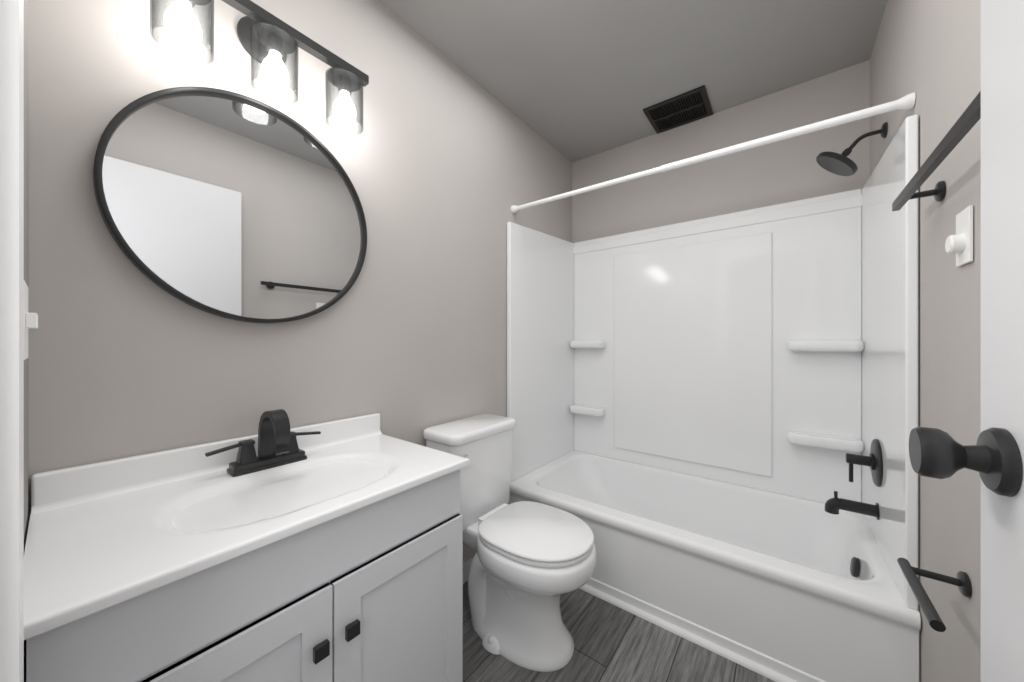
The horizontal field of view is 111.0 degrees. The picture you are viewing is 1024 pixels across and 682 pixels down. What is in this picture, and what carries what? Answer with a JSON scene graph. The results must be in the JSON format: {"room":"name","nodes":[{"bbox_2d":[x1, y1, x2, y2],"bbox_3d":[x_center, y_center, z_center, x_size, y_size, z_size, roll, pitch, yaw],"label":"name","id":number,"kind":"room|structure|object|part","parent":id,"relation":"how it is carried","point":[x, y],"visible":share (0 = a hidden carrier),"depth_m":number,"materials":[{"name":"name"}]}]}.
{"room":"bathroom","nodes":[
{"label":"bathroom","id":0,"kind":"room"},
{"bbox_2d":[24,0,28,681],"bbox_3d":[-0.737,-0.070,0.462,0.700,2.440,0.100,0,0,38],"label":"wall","id":1,"kind":"structure","parent":0,"point":[26,253],"depth_m":0.67,"materials":[{"name":"paint"}]},
{"bbox_2d":[24,280,37,359],"bbox_3d":[-0.740,-0.030,0.539,0.116,0.116,0.016,0,0,38],"label":"switch plate","id":2,"kind":"object","parent":1,"relation":"attached to","point":[30,320],"visible":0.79,"depth_m":0.52,"materials":[{"name":"white plastic"}]},
{"bbox_2d":[29,0,572,563],"bbox_3d":[-0.313,-0.070,1.662,0.100,2.440,2.516,0,0,38],"label":"wall","id":3,"kind":"structure","parent":0,"point":[445,162],"depth_m":1.11,"materials":[{"name":"paint"}]},
{"bbox_2d":[30,413,380,512],"bbox_3d":[-0.734,0.308,1.015,0.021,0.076,0.772,0,0,38],"label":"backsplash","id":4,"kind":"structure","parent":3,"relation":"attached to","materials":[{"name":"white stone"}]},
{"bbox_2d":[93,86,366,322],"bbox_3d":[-0.723,-0.368,1.020,0.033,0.632,0.632,0,0,38],"label":"mirror","id":5,"kind":"object","parent":3,"relation":"attached to","point":[228,204],"visible":0.96,"depth_m":0.96,"materials":[{"name":"black mirror"}]},
{"bbox_2d":[150,0,368,135],"bbox_3d":[-0.671,-0.814,0.991,0.154,0.246,0.533,0,0,38],"label":"sconce","id":6,"kind":"object","parent":3,"relation":"attached to","point":[270,42],"visible":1,"depth_m":0.96,"materials":[{"name":"black"}]},
{"bbox_3d":[-0.771,-0.766,0.826,0.110,0.150,0.110,0,0,38],"label":"lamp shade","id":7,"kind":"part","parent":6,"relation":"part of","materials":[{"name":"clear glass"}]},
{"bbox_3d":[-0.771,-0.747,0.826,0.066,0.100,0.066,0,0,38],"label":"bulb","id":8,"kind":"part","parent":6,"relation":"part of","materials":[{"name":"white glass"}]},
{"bbox_3d":[-0.656,-0.766,0.974,0.110,0.150,0.110,0,0,38],"label":"lamp shade","id":9,"kind":"part","parent":6,"relation":"part of","materials":[{"name":"clear glass"}]},
{"bbox_3d":[-0.536,-0.766,1.129,0.110,0.150,0.110,0,0,38],"label":"lamp shade","id":10,"kind":"part","parent":6,"relation":"part of","materials":[{"name":"clear glass"}]},
{"bbox_2d":[463,558,471,583],"bbox_3d":[-0.275,1.107,1.619,0.012,0.085,0.735,0,0,38],"label":"baseboard","id":11,"kind":"structure","parent":3,"relation":"attached to","point":[466,565],"depth_m":1.67,"materials":[{"name":"white"}]},
{"bbox_2d":[511,92,915,212],"bbox_3d":[0.608,-0.735,1.525,1.521,0.063,0.044,0,0,38],"label":"shower rod","id":12,"kind":"object","parent":3,"relation":"attached to","point":[907,101],"visible":1,"depth_m":1.29,"materials":[{"name":"white metal"}]},
{"bbox_2d":[463,581,774,681],"bbox_3d":[-0.100,1.175,0.611,1.924,0.050,4.116,0,0,38],"label":"floor","id":13,"kind":"structure","parent":0,"point":[613,643],"depth_m":1.28,"materials":[{"name":"grey wood"}]},
{"bbox_2d":[24,409,469,681],"bbox_3d":[-0.546,0.669,0.870,0.495,0.963,0.772,0,0,38],"label":"bathroom vanity","id":14,"kind":"object","parent":13,"relation":"on","point":[276,548],"visible":1,"depth_m":0.72,"materials":[{"name":"white paint"}]},
{"bbox_3d":[-0.492,0.771,0.589,0.018,0.527,0.369,0,0,38],"label":"door","id":15,"kind":"part","parent":14,"relation":"part of","materials":[{"name":"white paint"}]},
{"bbox_2d":[204,409,320,477],"bbox_3d":[-0.645,0.266,0.954,0.134,0.158,0.271,0,0,38],"label":"faucet","id":16,"kind":"object","parent":14,"relation":"on","point":[279,452],"depth_m":0.94,"materials":[{"name":"black metal"}]},
{"bbox_3d":[-0.381,0.613,0.699,0.024,0.028,0.028,0,0,38],"label":"knob","id":17,"kind":"part","parent":14,"relation":"part of","materials":[{"name":"black metal"}]},
{"bbox_3d":[-0.342,0.613,0.749,0.024,0.028,0.028,0,0,38],"label":"knob","id":18,"kind":"part","parent":14,"relation":"part of","materials":[{"name":"black metal"}]},
{"bbox_3d":[-0.264,0.771,0.884,0.018,0.527,0.369,0,0,38],"label":"door","id":19,"kind":"part","parent":14,"relation":"part of","materials":[{"name":"white paint"}]},
{"bbox_2d":[423,414,596,671],"bbox_3d":[0.005,0.767,1.421,0.678,0.804,0.415,0,0,38],"label":"toilet","id":20,"kind":"object","parent":13,"relation":"on","point":[531,563],"visible":0.94,"depth_m":1.32,"materials":[{"name":"white ceramic"}]},
{"bbox_3d":[-0.194,0.465,1.368,0.022,0.026,0.088,0,0,38],"label":"handle","id":21,"kind":"part","parent":20,"relation":"part of","materials":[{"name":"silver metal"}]},
{"bbox_3d":[-0.177,0.587,1.565,0.198,0.357,0.390,0,0,38],"label":"tank","id":22,"kind":"part","parent":20,"relation":"part of","materials":[{"name":"white ceramic"}]},
{"bbox_3d":[-0.176,0.387,1.564,0.216,0.043,0.410,0,0,38],"label":"lid","id":23,"kind":"part","parent":20,"relation":"part of","materials":[{"name":"white ceramic"}]},
{"bbox_3d":[0.091,0.733,1.357,0.448,0.037,0.368,0,0,38],"label":"seat","id":24,"kind":"part","parent":20,"relation":"part of","materials":[{"name":"white plastic"}]},
{"bbox_2d":[507,115,920,681],"bbox_3d":[0.793,0.225,1.764,1.518,1.850,0.793,0,0,38],"label":"tub","id":25,"kind":"object","parent":13,"relation":"on","point":[715,418],"visible":0.92,"depth_m":1.75,"materials":[{"name":"white plastic"}]},
{"bbox_2d":[507,448,920,681],"bbox_3d":[0.796,0.964,1.768,1.518,0.372,0.783,0,0,38],"label":"basin","id":26,"kind":"object","parent":25,"relation":"in","point":[782,587],"depth_m":1.41,"materials":[{"name":"white plastic"}]},
{"bbox_3d":[1.325,0.529,1.377,0.152,0.312,0.175,0,0,38],"label":"valve spout","id":27,"kind":"part","parent":25,"relation":"part of","materials":[{"name":"black metal"}]},
{"bbox_2d":[379,0,887,162],"bbox_3d":[-0.100,-1.320,0.611,1.724,0.060,3.916,0,0,38],"label":"ceiling","id":28,"kind":"structure","parent":0,"point":[572,81],"depth_m":1.56,"materials":[{"name":"paint"}]},
{"bbox_2d":[643,85,712,133],"bbox_3d":[0.934,-1.285,1.975,0.305,0.009,0.278,0,0,38],"label":"ceiling vent","id":29,"kind":"object","parent":28,"relation":"in","point":[682,109],"visible":1,"depth_m":1.96,"materials":[{"name":"black metal"}]},
{"bbox_2d":[573,61,864,242],"bbox_3d":[1.075,-0.070,2.115,1.500,2.440,0.100,0,0,38],"label":"wall","id":30,"kind":"structure","parent":0,"point":[787,170],"depth_m":1.95,"materials":[{"name":"paint"}]},
{"bbox_2d":[865,0,980,681],"bbox_3d":[0.542,-0.070,0.114,0.100,2.440,3.916,0,0,38],"label":"wall","id":31,"kind":"structure","parent":0,"point":[931,49],"depth_m":0.86,"materials":[{"name":"paint"}]},
{"bbox_2d":[816,122,886,175],"bbox_3d":[1.355,-0.753,1.412,0.202,0.170,0.152,0,0,38],"label":"shower head","id":32,"kind":"object","parent":31,"relation":"attached to","point":[842,164],"visible":1,"depth_m":1.40},
{"bbox_2d":[897,558,970,631],"bbox_3d":[0.879,0.520,0.711,0.096,0.048,0.235,0,0,38],"label":"paper holder","id":33,"kind":"object","parent":31,"relation":"attached to","point":[961,580],"visible":1,"depth_m":0.74,"materials":[{"name":"black metal"}]},
{"bbox_2d":[892,91,980,210],"bbox_3d":[0.891,-0.370,0.707,0.072,0.048,0.624,0,0,38],"label":"towel rail","id":34,"kind":"object","parent":31,"relation":"attached to","point":[966,122],"visible":0.67,"depth_m":0.70,"materials":[{"name":"black metal"}]},
{"bbox_2d":[945,205,972,266],"bbox_3d":[0.961,-0.222,0.760,0.026,0.116,0.072,0,0,38],"label":"switch","id":35,"kind":"object","parent":31,"relation":"attached to","point":[960,243],"visible":1,"depth_m":0.75,"materials":[{"name":"white plastic"}]},
{"bbox_3d":[-0.167,-1.100,0.021,0.740,0.380,0.100,0,0,38],"label":"wall","id":36,"kind":"structure","parent":0,"visible":0},
{"bbox_2d":[0,0,23,681],"bbox_3d":[-0.164,0.087,0.029,0.865,2.125,0.116,0,0,38],"label":"door frame","id":37,"kind":"structure","parent":36,"relation":"attached to","point":[11,340],"depth_m":0.30,"materials":[{"name":"white"}]},
{"bbox_2d":[981,0,1023,681],"bbox_3d":[0.358,0.124,0.130,0.036,2.028,0.708,0,0,38],"label":"door","id":38,"kind":"structure","parent":36,"relation":"in","point":[1002,315],"depth_m":0.38,"materials":[{"name":"white paint"}]},
{"bbox_2d":[909,427,1022,496],"bbox_3d":[0.545,0.128,0.372,0.165,0.070,0.098,0,0,38],"label":"door knob","id":39,"kind":"object","parent":38,"relation":"attached to","point":[992,456],"depth_m":0.38,"materials":[{"name":"black metal"}]}
]}

